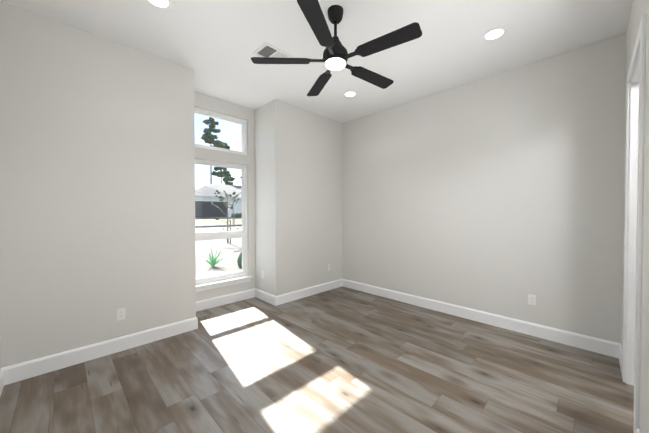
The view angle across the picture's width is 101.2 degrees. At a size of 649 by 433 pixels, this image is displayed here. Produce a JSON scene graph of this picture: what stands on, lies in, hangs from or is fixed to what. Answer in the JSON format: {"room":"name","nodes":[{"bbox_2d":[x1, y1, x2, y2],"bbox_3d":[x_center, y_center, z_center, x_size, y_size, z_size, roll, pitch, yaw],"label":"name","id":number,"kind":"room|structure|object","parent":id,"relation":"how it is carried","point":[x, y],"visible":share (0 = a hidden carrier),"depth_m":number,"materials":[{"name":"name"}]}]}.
{"room":"empty bedroom","nodes":[
{"label":"empty bedroom","id":0,"kind":"room"},
{"bbox_2d":[0,1,341,367],"bbox_3d":[-1.379,-0.201,3.807,4.100,3.050,0.730,-1,1,-45],"label":"wall","id":1,"kind":"structure","parent":0,"point":[97,181],"depth_m":2.61,"materials":[{"name":"white paint"}]},
{"bbox_2d":[0,366,7,396],"bbox_3d":[-1.336,1.296,0.886,0.016,0.140,3.510,-1,1,-45],"label":"baseboard","id":2,"kind":"structure","parent":1,"relation":"attached to","point":[3,371],"depth_m":2.11,"materials":[{"name":"white"}]},
{"bbox_2d":[8,317,197,383],"bbox_3d":[-2.030,1.270,2.657,1.466,0.140,0.016,-1,1,-45],"label":"baseboard","id":3,"kind":"structure","parent":1,"relation":"attached to","point":[30,369],"depth_m":2.51,"materials":[{"name":"white wood"}]},
{"bbox_2d":[117,308,125,320],"bbox_3d":[-2.029,0.975,2.661,0.070,0.115,0.007,-1,1,-45],"label":"electrical outlet","id":4,"kind":"object","parent":1,"relation":"attached to","point":[121,313],"visible":1,"depth_m":2.66,"materials":[{"name":"white plastic"}]},
{"bbox_2d":[196,288,255,311],"bbox_3d":[-1.529,1.251,3.972,1.130,0.140,0.016,-1,1,-45],"label":"baseboard","id":5,"kind":"structure","parent":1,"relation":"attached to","point":[238,296],"depth_m":3.99,"materials":[{"name":"white wood"}]},
{"bbox_2d":[256,289,271,303],"bbox_3d":[-0.928,1.249,4.157,0.016,0.140,0.540,-1,1,-45],"label":"baseboard","id":6,"kind":"structure","parent":1,"relation":"attached to","point":[262,295],"depth_m":4.15,"materials":[{"name":"white wood"}]},
{"bbox_2d":[272,279,343,305],"bbox_3d":[-0.203,1.244,4.470,1.486,0.140,0.016,-1,1,-45],"label":"baseboard","id":7,"kind":"structure","parent":1,"relation":"attached to","point":[291,296],"depth_m":4.35,"materials":[{"name":"white wood"}]},
{"bbox_2d":[194,91,254,300],"bbox_3d":[-1.587,-0.204,4.010,1.130,3.050,0.150,-1,1,-45],"label":"wall","id":8,"kind":"structure","parent":0,"point":[209,103],"depth_m":4.18,"materials":[{"name":"white paint"}]},
{"bbox_2d":[194,107,247,284],"bbox_3d":[-1.598,-0.289,4.013,0.920,2.500,0.088,-1,1,-45],"label":"window unit","id":9,"kind":"structure","parent":8,"relation":"in","point":[227,235],"depth_m":4.11,"materials":[{"name":"white plastic"}]},
{"bbox_2d":[196,275,252,291],"bbox_3d":[-1.541,1.006,3.974,0.990,0.090,0.100,-1,1,-45],"label":"window sill","id":10,"kind":"structure","parent":8,"relation":"attached to","point":[219,284],"depth_m":3.96,"materials":[{"name":"white wood"}]},
{"bbox_2d":[0,0,631,122],"bbox_3d":[0.410,-1.760,1.981,4.400,0.120,5.810,-1,1,-45],"label":"ceiling","id":11,"kind":"structure","parent":0,"point":[214,45],"depth_m":2.54,"materials":[{"name":"white paint"}]},
{"bbox_2d":[146,0,171,9],"bbox_3d":[-1.308,-1.699,2.095,0.194,0.008,0.194,-1,1,-45],"label":"recessed light","id":12,"kind":"object","parent":11,"relation":"in","point":[164,4],"visible":1,"depth_m":2.13,"materials":[{"name":"white"}]},
{"bbox_2d":[253,42,292,65],"bbox_3d":[-0.545,-1.708,2.817,0.330,0.010,0.250,-1,1,-45],"label":"ceiling vent","id":13,"kind":"object","parent":11,"relation":"in","point":[265,49],"visible":0.73,"depth_m":2.78,"materials":[{"name":"white metal"}]},
{"bbox_2d":[251,0,421,95],"bbox_3d":[0.128,-1.474,2.218,1.317,0.459,1.326,-1,1,-45],"label":"fan","id":14,"kind":"object","parent":11,"relation":"hanging from","point":[336,55],"visible":1,"depth_m":2.12,"materials":[{"name":"black metal"}]},
{"bbox_2d":[343,91,356,96],"bbox_3d":[0.364,-1.723,3.761,0.194,0.008,0.194,-1,1,-45],"label":"recessed light","id":15,"kind":"object","parent":11,"relation":"in","point":[350,94],"visible":1,"depth_m":3.76,"materials":[{"name":"white"}]},
{"bbox_2d":[482,27,506,40],"bbox_3d":[1.589,-1.705,2.497,0.194,0.008,0.194,-1,1,-45],"label":"recessed light","id":16,"kind":"object","parent":11,"relation":"in","point":[495,33],"visible":1,"depth_m":2.49,"materials":[{"name":"white"}]},
{"bbox_2d":[0,286,633,432],"bbox_3d":[0.410,1.409,2.027,4.400,0.120,5.810,-1,1,-45],"label":"floor","id":17,"kind":"structure","parent":0,"point":[342,359],"depth_m":2.18,"materials":[{"name":"brown wood"}]},
{"bbox_2d":[342,33,625,343],"bbox_3d":[1.918,-0.197,3.501,0.150,3.050,5.810,-1,1,-45],"label":"wall","id":18,"kind":"structure","parent":0,"point":[501,194],"depth_m":3.16,"materials":[{"name":"white paint"}]},
{"bbox_2d":[344,279,615,357],"bbox_3d":[1.563,1.254,3.762,0.016,0.140,3.510,-1,1,-45],"label":"baseboard","id":19,"kind":"structure","parent":18,"relation":"attached to","point":[593,344],"depth_m":3.19,"materials":[{"name":"white wood"}]},
{"bbox_2d":[528,294,535,305],"bbox_3d":[2.327,0.935,2.993,0.007,0.115,0.070,-1,1,-45],"label":"electrical outlet","id":20,"kind":"object","parent":18,"relation":"attached to","point":[531,299],"visible":1,"depth_m":2.99,"materials":[{"name":"white plastic"}]},
{"bbox_2d":[621,0,648,432],"bbox_3d":[1.392,-0.161,1.014,4.100,3.050,0.120,-1,1,-45],"label":"wall","id":21,"kind":"structure","parent":0,"point":[639,9],"depth_m":1.47,"materials":[{"name":"white paint"}]},
{"bbox_2d":[616,343,621,374],"bbox_3d":[2.643,1.275,2.372,0.400,0.140,0.016,-1,1,-45],"label":"baseboard","id":22,"kind":"structure","parent":21,"relation":"attached to","point":[618,346],"depth_m":2.46,"materials":[{"name":"white wood"}]},
{"bbox_2d":[622,14,645,432],"bbox_3d":[2.198,0.103,1.817,0.968,2.499,0.152,-1,1,-45],"label":"door frame","id":23,"kind":"structure","parent":21,"relation":"attached to","point":[634,177],"depth_m":2.10,"materials":[{"name":"white wood"}]},
{"label":"outside","id":24,"kind":"structure","parent":0,"visible":0},
{"bbox_2d":[195,217,241,277],"bbox_3d":[-56.157,-2.741,90.299,280.000,6.227,199.270,-1,1,-45],"label":"lawn","id":25,"kind":"structure","parent":24,"point":[232,262],"depth_m":10.13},
{"bbox_2d":[200,117,224,183],"bbox_3d":[-24.173,-10.928,57.426,4.454,20.566,4.694,-1,1,-45],"label":"pine tree","id":26,"kind":"object","parent":25,"relation":"on","point":[208,140],"depth_m":56.61,"materials":[{"name":"green plant"}]},
{"bbox_2d":[201,247,226,266],"bbox_3d":[-3.192,1.125,7.698,0.738,0.732,0.898,-1,1,-45],"label":"bush","id":27,"kind":"object","parent":25,"relation":"on","point":[212,260],"depth_m":7.71,"materials":[{"name":"green plant"}]},
{"bbox_2d":[195,224,241,232],"bbox_3d":[4.319,0.773,29.388,280.000,0.406,6.600,-1,1,-45],"label":"street","id":28,"kind":"structure","parent":25,"relation":"on","point":[213,229],"depth_m":19.78,"materials":[{"name":"grey"}]},
{"bbox_2d":[195,184,241,217],"bbox_3d":[-14.641,-2.436,44.904,19.900,5.650,13.100,-1,1,-45],"label":"house","id":29,"kind":"structure","parent":25,"relation":"on","point":[204,200],"depth_m":36.42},
{"bbox_2d":[212,167,229,183],"bbox_3d":[-24.928,-7.906,64.573,4.260,14.002,4.406,-1,1,-45],"label":"pine tree","id":30,"kind":"object","parent":25,"relation":"on","point":[214,173],"depth_m":63.67,"materials":[{"name":"green plant"}]},
{"bbox_2d":[211,190,237,243],"bbox_3d":[-4.606,0.054,12.515,1.301,2.588,0.832,-1,1,-45],"label":"sapling","id":31,"kind":"object","parent":25,"relation":"on","point":[222,199],"depth_m":12.38,"materials":[{"name":"bark"},{"name":"leaves"}]},
{"bbox_2d":[218,167,234,184],"bbox_3d":[-20.724,-6.382,57.207,4.114,11.665,3.571,-1,1,-45],"label":"pine tree","id":32,"kind":"object","parent":25,"relation":"on","point":[227,175],"depth_m":56.95,"materials":[{"name":"green plant"}]},
{"bbox_2d":[224,190,240,224],"bbox_3d":[-8.140,-0.787,23.913,1.660,3.267,1.457,-1,1,-45],"label":"sapling","id":33,"kind":"object","parent":25,"relation":"on","point":[232,209],"depth_m":23.77,"materials":[{"name":"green plant"}]},
{"bbox_2d":[237,251,241,266],"bbox_3d":[-2.363,1.255,7.759,0.350,0.547,0.348,-1,1,-45],"label":"bush","id":34,"kind":"object","parent":25,"relation":"on","point":[239,260],"depth_m":7.64,"materials":[{"name":"green plant"}]}
]}

